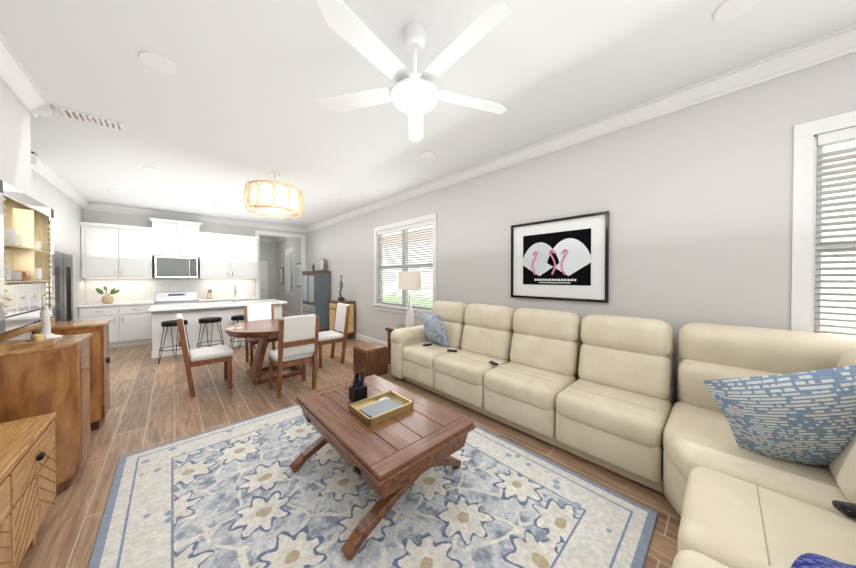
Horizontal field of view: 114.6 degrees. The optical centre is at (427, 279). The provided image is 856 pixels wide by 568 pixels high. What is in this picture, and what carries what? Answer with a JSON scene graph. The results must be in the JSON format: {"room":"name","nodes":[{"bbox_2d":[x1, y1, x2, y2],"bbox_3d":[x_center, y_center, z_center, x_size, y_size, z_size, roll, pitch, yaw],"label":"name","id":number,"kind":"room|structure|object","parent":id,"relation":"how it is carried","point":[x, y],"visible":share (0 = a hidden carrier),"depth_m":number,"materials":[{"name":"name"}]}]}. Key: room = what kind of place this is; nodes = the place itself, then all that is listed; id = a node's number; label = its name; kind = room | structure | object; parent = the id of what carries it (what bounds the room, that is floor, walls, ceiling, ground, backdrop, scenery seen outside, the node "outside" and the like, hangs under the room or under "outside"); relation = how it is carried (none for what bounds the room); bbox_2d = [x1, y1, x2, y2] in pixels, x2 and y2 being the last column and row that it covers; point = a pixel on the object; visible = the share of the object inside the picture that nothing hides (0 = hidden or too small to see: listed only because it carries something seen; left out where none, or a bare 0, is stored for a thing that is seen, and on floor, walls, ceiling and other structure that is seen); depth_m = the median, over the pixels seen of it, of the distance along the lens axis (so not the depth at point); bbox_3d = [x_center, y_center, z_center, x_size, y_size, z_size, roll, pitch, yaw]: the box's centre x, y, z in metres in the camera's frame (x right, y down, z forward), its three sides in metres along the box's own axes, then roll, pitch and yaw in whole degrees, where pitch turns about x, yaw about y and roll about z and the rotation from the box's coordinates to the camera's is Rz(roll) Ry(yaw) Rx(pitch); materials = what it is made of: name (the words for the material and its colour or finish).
{"room":"living room","nodes":[
{"label":"living room","id":0,"kind":"room"},
{"bbox_2d":[18,314,680,567],"bbox_3d":[-3.324,1.488,3.981,6.520,0.100,15.600,-1,1,-43],"label":"floor","id":1,"kind":"structure","parent":0,"point":[153,403],"depth_m":2.80,"materials":[{"name":"brown wood"}]},
{"bbox_2d":[0,412,55,567],"bbox_3d":[-1.741,1.136,0.861,0.394,0.650,1.900,-1,1,-43],"label":"wooden cabinet","id":2,"kind":"object","parent":1,"relation":"on","point":[27,472],"visible":1,"depth_m":1.35,"materials":[{"name":"brown wood"}]},
{"bbox_2d":[34,251,73,322],"bbox_3d":[-4.695,0.557,3.065,0.879,1.780,0.900,-1,1,-43],"label":"refrigerator","id":3,"kind":"object","parent":1,"relation":"on","point":[63,263],"visible":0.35,"depth_m":3.31,"materials":[{"name":"silver metal"}]},
{"bbox_2d":[0,317,110,496],"bbox_3d":[-3.092,0.918,2.327,0.412,1.075,1.654,-1,1,-43],"label":"sideboard","id":4,"kind":"object","parent":1,"relation":"on","point":[65,378],"visible":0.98,"depth_m":1.89,"materials":[{"name":"brown wood"}]},
{"bbox_2d":[31,334,45,341],"bbox_3d":[-2.664,0.401,1.879,0.060,0.065,0.058,-1,1,-43],"label":"brass cup","id":5,"kind":"object","parent":4,"relation":"on","point":[37,337],"visible":0.67,"depth_m":1.86,"materials":[{"name":"gold metal"}]},
{"bbox_2d":[26,297,62,340],"bbox_3d":[-2.808,0.277,2.017,0.160,0.311,0.160,-1,1,-43],"label":"figurine","id":6,"kind":"object","parent":4,"relation":"on","point":[45,323],"visible":0.94,"depth_m":2.01,"materials":[{"name":"white ceramic"}]},
{"bbox_2d":[78,306,151,347],"bbox_3d":[-6.708,0.978,6.007,1.060,0.875,0.606,-1,1,-43],"label":"base cabinet","id":7,"kind":"object","parent":1,"relation":"on","point":[127,314],"depth_m":5.85,"materials":[{"name":"white wood"}]},
{"bbox_2d":[82,302,153,305],"bbox_3d":[-6.702,0.521,5.995,1.068,0.040,0.625,-1,1,-43],"label":"countertop","id":8,"kind":"structure","parent":7,"relation":"on","point":[86,303],"depth_m":5.87,"materials":[{"name":"white stone"}]},
{"bbox_2d":[96,286,119,303],"bbox_3d":[-6.840,0.314,5.881,0.335,0.374,0.207,-1,1,-43],"label":"potted plant","id":9,"kind":"object","parent":8,"relation":"on","point":[107,299],"visible":1,"depth_m":5.84,"materials":[{"name":"green plant"}]},
{"bbox_2d":[198,298,245,301],"bbox_3d":[-5.284,0.507,7.314,1.282,0.040,0.625,-1,1,-43],"label":"countertop","id":10,"kind":"structure","parent":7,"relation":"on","point":[200,299],"depth_m":6.99,"materials":[{"name":"white stone"}]},
{"bbox_2d":[207,289,211,298],"bbox_3d":[-5.641,0.365,7.106,0.090,0.238,0.155,-1,1,-43],"label":"knife block","id":11,"kind":"object","parent":10,"relation":"on","point":[209,294],"visible":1,"depth_m":7.07,"materials":[{"name":"gold wood"}]},
{"bbox_2d":[158,320,189,362],"bbox_3d":[-4.524,1.079,4.914,0.440,0.696,0.460,-1,1,-43],"label":"bar stool","id":12,"kind":"object","parent":1,"relation":"on","point":[170,323],"visible":0.85,"depth_m":4.76,"materials":[{"name":"black metal"}]},
{"bbox_2d":[154,292,198,304],"bbox_3d":[-6.010,0.860,6.597,0.760,1.100,0.671,-1,1,-43],"label":"range","id":13,"kind":"object","parent":1,"relation":"on","point":[176,298],"visible":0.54,"depth_m":6.65,"materials":[{"name":"white metal"}]},
{"bbox_2d":[176,313,233,397],"bbox_3d":[-2.947,0.942,3.643,0.569,1.010,0.470,-1,1,-43],"label":"dining chair","id":14,"kind":"object","parent":1,"relation":"on","point":[207,355],"visible":1,"depth_m":3.48,"materials":[{"name":"white fabric"}]},
{"bbox_2d":[197,317,223,348],"bbox_3d":[-4.158,1.076,5.255,0.440,0.696,0.460,-1,1,-43],"label":"bar stool","id":15,"kind":"object","parent":1,"relation":"on","point":[212,320],"visible":0.85,"depth_m":5.17,"materials":[{"name":"black metal"}]},
{"bbox_2d":[148,303,283,357],"bbox_3d":[-4.489,0.978,6.020,2.184,0.876,0.804,-1,1,-43],"label":"kitchen island","id":16,"kind":"object","parent":1,"relation":"on","point":[192,314],"depth_m":5.41,"materials":[{"name":"white wood"}]},
{"bbox_2d":[148,299,283,310],"bbox_3d":[-4.404,0.521,5.924,2.240,0.040,1.090,-1,1,-43],"label":"island countertop","id":17,"kind":"structure","parent":16,"relation":"on","point":[184,306],"depth_m":5.46,"materials":[{"name":"white stone"}]},
{"bbox_2d":[217,284,256,303],"bbox_3d":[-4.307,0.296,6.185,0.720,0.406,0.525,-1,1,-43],"label":"island faucet","id":18,"kind":"object","parent":17,"relation":"on","point":[235,292],"visible":1,"depth_m":6.23,"materials":[{"name":"silver metal"}]},
{"bbox_2d":[229,315,255,348],"bbox_3d":[-3.792,1.072,5.595,0.440,0.696,0.460,-1,1,-43],"label":"bar stool","id":19,"kind":"object","parent":1,"relation":"on","point":[237,318],"visible":0.44,"depth_m":5.43,"materials":[{"name":"black metal"}]},
{"bbox_2d":[244,303,277,366],"bbox_3d":[-2.904,0.930,4.829,0.470,1.010,0.569,-1,1,-43],"label":"dining chair","id":20,"kind":"object","parent":1,"relation":"on","point":[257,311],"visible":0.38,"depth_m":4.89,"materials":[{"name":"white fabric"}]},
{"bbox_2d":[225,318,319,384],"bbox_3d":[-2.332,1.052,4.216,1.260,0.755,1.260,-1,1,-43],"label":"dining table","id":21,"kind":"object","parent":1,"relation":"on","point":[264,330],"visible":0.65,"depth_m":3.96,"materials":[{"name":"brown wood"}]},
{"bbox_2d":[268,314,318,398],"bbox_3d":[-1.761,0.943,3.600,0.470,1.010,0.569,-1,1,-43],"label":"dining chair","id":22,"kind":"object","parent":1,"relation":"on","point":[298,340],"visible":1,"depth_m":3.42,"materials":[{"name":"white fabric"}]},
{"bbox_2d":[302,271,329,331],"bbox_3d":[-3.193,0.572,7.808,0.442,1.650,1.000,-1,1,-43],"label":"tall cabinet","id":23,"kind":"object","parent":1,"relation":"on","point":[315,291],"visible":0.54,"depth_m":7.49,"materials":[{"name":"grey wood"}]},
{"bbox_2d":[319,258,324,270],"bbox_3d":[-2.982,-0.433,7.762,0.067,0.339,0.260,-1,1,-43],"label":"framed picture","id":24,"kind":"object","parent":23,"relation":"on","point":[322,263],"visible":1,"depth_m":7.73,"materials":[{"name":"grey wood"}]},
{"bbox_2d":[310,303,349,367],"bbox_3d":[-1.718,0.930,4.787,0.569,1.010,0.470,-1,1,-43],"label":"dining chair","id":25,"kind":"object","parent":1,"relation":"on","point":[341,324],"visible":0.9,"depth_m":4.76,"materials":[{"name":"white fabric"}]},
{"bbox_2d":[328,300,354,338],"bbox_3d":[-2.090,0.957,6.653,0.405,0.905,0.630,-1,1,-43],"label":"base cabinet","id":26,"kind":"object","parent":1,"relation":"on","point":[332,310],"visible":0.5,"depth_m":6.54,"materials":[{"name":"brown wood"}]},
{"bbox_2d":[338,275,344,300],"bbox_3d":[-2.098,0.192,6.642,0.162,0.626,0.206,-1,1,-43],"label":"bronze sculpture","id":27,"kind":"object","parent":26,"relation":"on","point":[340,298],"visible":1,"depth_m":6.62,"materials":[{"name":"brown metal"}]},
{"bbox_2d":[353,342,387,376],"bbox_3d":[-0.882,1.225,4.215,0.380,0.420,0.380,-1,1,-43],"label":"stool","id":28,"kind":"object","parent":1,"relation":"on","point":[369,359],"visible":0.96,"depth_m":4.09,"materials":[{"name":"brown wood"}]},
{"bbox_2d":[88,404,657,567],"bbox_3d":[-0.542,1.453,1.980,2.530,0.012,3.080,-1,1,-43],"label":"rug","id":29,"kind":"object","parent":1,"relation":"on","point":[240,494],"visible":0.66,"depth_m":1.72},
{"bbox_2d":[290,374,475,560],"bbox_3d":[-0.396,1.211,2.106,0.991,0.468,1.294,-1,1,-43],"label":"coffee table","id":30,"kind":"object","parent":29,"relation":"on","point":[390,461],"visible":0.98,"depth_m":1.76,"materials":[{"name":"brown wood"}]},
{"bbox_2d":[349,370,366,401],"bbox_3d":[-0.572,0.863,2.246,0.124,0.225,0.100,-1,1,-43],"label":"caddy","id":31,"kind":"object","parent":30,"relation":"on","point":[358,390],"visible":0.98,"depth_m":2.22,"materials":[{"name":"black metal"}]},
{"bbox_2d":[349,390,413,426],"bbox_3d":[-0.351,0.952,2.070,0.380,0.050,0.300,-1,1,-43],"label":"tray","id":32,"kind":"object","parent":30,"relation":"on","point":[377,409],"visible":1,"depth_m":2.04,"materials":[{"name":"gold mirror"}]},
{"bbox_2d":[385,324,415,363],"bbox_3d":[-0.376,1.120,4.698,0.500,0.620,0.520,-1,1,-43],"label":"end table","id":33,"kind":"object","parent":1,"relation":"on","point":[390,329],"visible":0.19,"depth_m":4.68,"materials":[{"name":"brown wood"}]},
{"bbox_2d":[398,271,421,327],"bbox_3d":[-0.307,0.334,4.645,0.400,0.950,0.400,-1,1,-43],"label":"table lamp","id":34,"kind":"object","parent":33,"relation":"on","point":[409,280],"visible":0.98,"depth_m":4.50,"materials":[{"name":"white fabric"}]},
{"bbox_2d":[390,300,855,567],"bbox_3d":[0.451,0.873,2.123,2.757,1.130,4.203,-1,1,-43],"label":"sofa","id":35,"kind":"object","parent":1,"relation":"on","point":[740,452],"visible":1,"depth_m":1.85,"materials":[{"name":"beige leather"}]},
{"bbox_2d":[421,312,448,346],"bbox_3d":[0.090,0.698,3.898,0.170,0.488,0.488,-22,13,-33],"label":"pillow","id":36,"kind":"object","parent":35,"relation":"on","point":[436,333],"depth_m":3.80,"materials":[{"name":"blue fabric"}]},
{"bbox_2d":[703,365,855,465],"bbox_3d":[1.895,0.691,1.356,0.636,0.615,0.200,-27,10,36],"label":"pillow","id":37,"kind":"object","parent":35,"relation":"on","point":[808,418],"depth_m":1.33,"materials":[{"name":"blue fabric"}]},
{"bbox_2d":[790,553,855,567],"bbox_3d":[1.454,0.927,0.672,0.761,0.066,0.711,-1,1,-43],"label":"throw blanket","id":38,"kind":"object","parent":35,"relation":"on","point":[797,560],"depth_m":0.90,"materials":[{"name":"blue fabric"}]},
{"bbox_2d":[0,52,855,403],"bbox_3d":[-3.013,-0.090,4.253,5.370,3.050,15.440,-1,1,-43],"label":"wall","id":39,"kind":"structure","parent":0,"point":[696,200],"depth_m":2.52,"materials":[{"name":"white paint"}]},
{"bbox_2d":[0,180,54,332],"bbox_3d":[-3.034,-0.173,2.031,0.127,1.002,1.144,-1,1,-43],"label":"curio cabinet","id":40,"kind":"object","parent":39,"relation":"attached to","point":[27,275],"visible":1,"depth_m":2.11,"materials":[{"name":"beige wood"}]},
{"bbox_2d":[80,225,151,278],"bbox_3d":[-6.810,-0.590,6.073,1.024,1.110,0.346,-1,1,-43],"label":"upper cabinet","id":41,"kind":"object","parent":39,"relation":"attached to","point":[107,251],"depth_m":5.92,"materials":[{"name":"white wood"}]},
{"bbox_2d":[152,253,191,276],"bbox_3d":[-6.154,-0.304,6.624,0.603,0.505,0.438,-1,1,-43],"label":"microwave","id":42,"kind":"object","parent":39,"relation":"attached to","point":[164,266],"depth_m":6.49,"materials":[{"name":"white metal"}]},
{"bbox_2d":[152,221,199,256],"bbox_3d":[-6.128,-0.972,6.704,0.840,0.820,0.346,-1,1,-43],"label":"upper cabinet","id":43,"kind":"object","parent":39,"relation":"attached to","point":[176,248],"depth_m":6.57,"materials":[{"name":"white wood"}]},
{"bbox_2d":[138,286,243,292],"bbox_3d":[-5.965,0.247,7.086,2.070,0.115,0.006,-1,1,-43],"label":"outlet plates","id":44,"kind":"object","parent":39,"relation":"attached to","point":[140,290],"visible":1,"depth_m":6.42,"materials":[{"name":"white plastic"}]},
{"bbox_2d":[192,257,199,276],"bbox_3d":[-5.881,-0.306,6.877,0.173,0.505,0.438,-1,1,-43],"label":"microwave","id":45,"kind":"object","parent":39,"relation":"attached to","point":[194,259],"depth_m":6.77,"materials":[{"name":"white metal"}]},
{"bbox_2d":[200,233,255,276],"bbox_3d":[-5.366,-0.605,7.416,1.240,1.110,0.346,-1,1,-43],"label":"upper cabinet","id":46,"kind":"object","parent":39,"relation":"attached to","point":[220,256],"depth_m":7.24,"materials":[{"name":"white wood"}]},
{"bbox_2d":[259,261,267,299],"bbox_3d":[-6.932,0.293,10.938,0.990,2.140,0.078,-1,1,-43],"label":"door frame","id":47,"kind":"structure","parent":39,"relation":"attached to","point":[263,280],"depth_m":11.20,"materials":[{"name":"white"}]},
{"bbox_2d":[255,230,305,314],"bbox_3d":[-4.539,-0.031,8.516,1.400,2.840,0.152,-1,1,-43],"label":"trim","id":48,"kind":"structure","parent":39,"relation":"attached to","point":[303,250],"depth_m":8.48,"materials":[{"name":"white"}]},
{"bbox_2d":[280,268,283,283],"bbox_3d":[-5.851,-0.163,11.002,0.029,0.650,0.450,-1,1,-43],"label":"picture frame","id":49,"kind":"object","parent":39,"relation":"attached to","point":[281,275],"visible":1,"depth_m":10.94,"materials":[{"name":"black metal"}]},
{"bbox_2d":[284,248,293,295],"bbox_3d":[-5.170,-0.295,10.337,0.170,1.760,1.060,-1,1,-43],"label":"window","id":50,"kind":"structure","parent":39,"relation":"in","point":[289,259],"depth_m":10.43,"materials":[{"name":"white"}]},
{"bbox_2d":[286,251,292,292],"bbox_3d":[-5.178,-0.306,10.330,0.080,1.545,0.820,-1,1,-43],"label":"window blind","id":51,"kind":"object","parent":50,"relation":"attached to","point":[289,274],"depth_m":10.46,"materials":[{"name":"white plastic"}]},
{"bbox_2d":[297,263,300,286],"bbox_3d":[-4.438,-0.171,9.483,0.029,0.800,0.500,-1,1,-43],"label":"picture frame","id":52,"kind":"object","parent":39,"relation":"attached to","point":[298,274],"visible":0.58,"depth_m":9.45,"materials":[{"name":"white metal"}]},
{"bbox_2d":[282,311,387,347],"bbox_3d":[-3.013,1.367,4.269,5.070,0.135,15.200,-1,1,-43],"label":"baseboard","id":53,"kind":"structure","parent":39,"relation":"attached to","point":[367,339],"depth_m":6.29,"materials":[{"name":"white"}]},
{"bbox_2d":[372,213,436,315],"bbox_3d":[-0.483,-0.242,5.301,0.175,1.760,1.960,-1,1,-43],"label":"window","id":54,"kind":"structure","parent":39,"relation":"in","point":[403,310],"depth_m":5.30,"materials":[{"name":"white"}]},
{"bbox_2d":[377,220,432,310],"bbox_3d":[-0.492,-0.252,5.293,0.080,1.545,1.720,-1,1,-43],"label":"window blind","id":55,"kind":"object","parent":54,"relation":"attached to","point":[411,226],"visible":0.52,"depth_m":5.21,"materials":[{"name":"white plastic"}]},
{"bbox_2d":[0,24,855,242],"bbox_3d":[-3.013,-1.553,4.238,5.070,0.125,15.200,-1,1,-43],"label":"crown molding","id":56,"kind":"structure","parent":39,"relation":"attached to","point":[17,80],"depth_m":2.48,"materials":[{"name":"white wood"}]},
{"bbox_2d":[511,211,608,302],"bbox_3d":[1.444,-0.234,3.153,0.030,0.920,1.080,-1,1,-43],"label":"framed picture","id":57,"kind":"object","parent":39,"relation":"attached to","point":[566,258],"visible":1,"depth_m":3.08,"materials":[{"name":"black"}]},
{"bbox_2d":[791,111,855,332],"bbox_3d":[3.236,-0.199,1.303,0.175,1.760,1.880,-1,1,-43],"label":"window","id":58,"kind":"structure","parent":39,"relation":"in","point":[804,272],"depth_m":1.90,"materials":[{"name":"white wood"}]},
{"bbox_2d":[814,127,855,334],"bbox_3d":[3.227,-0.209,1.295,0.080,1.545,1.640,-1,1,-43],"label":"window blind","id":59,"kind":"object","parent":58,"relation":"attached to","point":[837,137],"visible":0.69,"depth_m":1.83,"materials":[{"name":"white plastic"}]},
{"bbox_2d":[0,0,855,238],"bbox_3d":[-3.324,-1.662,3.947,6.520,0.100,15.600,-1,1,-43],"label":"ceiling","id":60,"kind":"structure","parent":0,"point":[227,110],"depth_m":2.20,"materials":[{"name":"white paint"}]},
{"bbox_2d":[59,107,125,130],"bbox_3d":[-3.319,-1.592,2.738,0.400,0.017,0.200,-1,1,-43],"label":"ceiling vent","id":61,"kind":"object","parent":60,"relation":"in","point":[85,117],"visible":1,"depth_m":2.72,"materials":[{"name":"white metal"}]},
{"bbox_2d":[143,166,161,171],"bbox_3d":[-3.988,-1.607,3.984,0.184,0.013,0.219,-1,1,-43],"label":"recessed light","id":62,"kind":"object","parent":60,"relation":"in","point":[152,169],"depth_m":3.98,"materials":[{"name":"white plastic"}]},
{"bbox_2d":[139,51,175,72],"bbox_3d":[-1.965,-1.586,2.002,0.187,0.013,0.209,-1,1,-43],"label":"recessed light","id":63,"kind":"object","parent":60,"relation":"in","point":[157,62],"depth_m":2.00,"materials":[{"name":"white plastic"}]},
{"bbox_2d":[244,172,303,217],"bbox_3d":[-2.332,-1.310,4.191,0.778,0.610,0.779,-1,1,-43],"label":"chandelier","id":64,"kind":"object","parent":60,"relation":"hanging from","point":[272,200],"visible":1,"depth_m":3.96,"materials":[{"name":"gold metal"}]},
{"bbox_2d":[318,0,511,141],"bbox_3d":[-0.060,-1.355,1.735,1.336,0.468,1.295,-1,1,-43],"label":"ceiling fan","id":65,"kind":"object","parent":60,"relation":"hanging from","point":[415,95],"visible":1,"depth_m":1.64,"materials":[{"name":"white plastic"}]},
{"bbox_2d":[420,151,435,158],"bbox_3d":[0.000,-1.602,3.514,0.201,0.013,0.201,-1,1,-43],"label":"recessed light","id":66,"kind":"object","parent":60,"relation":"in","point":[427,154],"depth_m":3.51,"materials":[{"name":"white plastic"}]},
{"bbox_2d":[713,0,759,21],"bbox_3d":[1.775,-1.582,1.585,0.194,0.013,0.179,-1,1,-43],"label":"recessed light","id":67,"kind":"object","parent":60,"relation":"in","point":[726,10],"depth_m":1.60,"materials":[{"name":"white plastic"}]},
{"label":"outside","id":68,"kind":"structure","parent":0,"visible":0},
{"bbox_2d":[383,140,855,335],"bbox_3d":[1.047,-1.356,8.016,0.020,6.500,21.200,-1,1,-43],"label":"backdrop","id":69,"kind":"structure","parent":68,"point":[825,149],"depth_m":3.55,"materials":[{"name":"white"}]}
]}

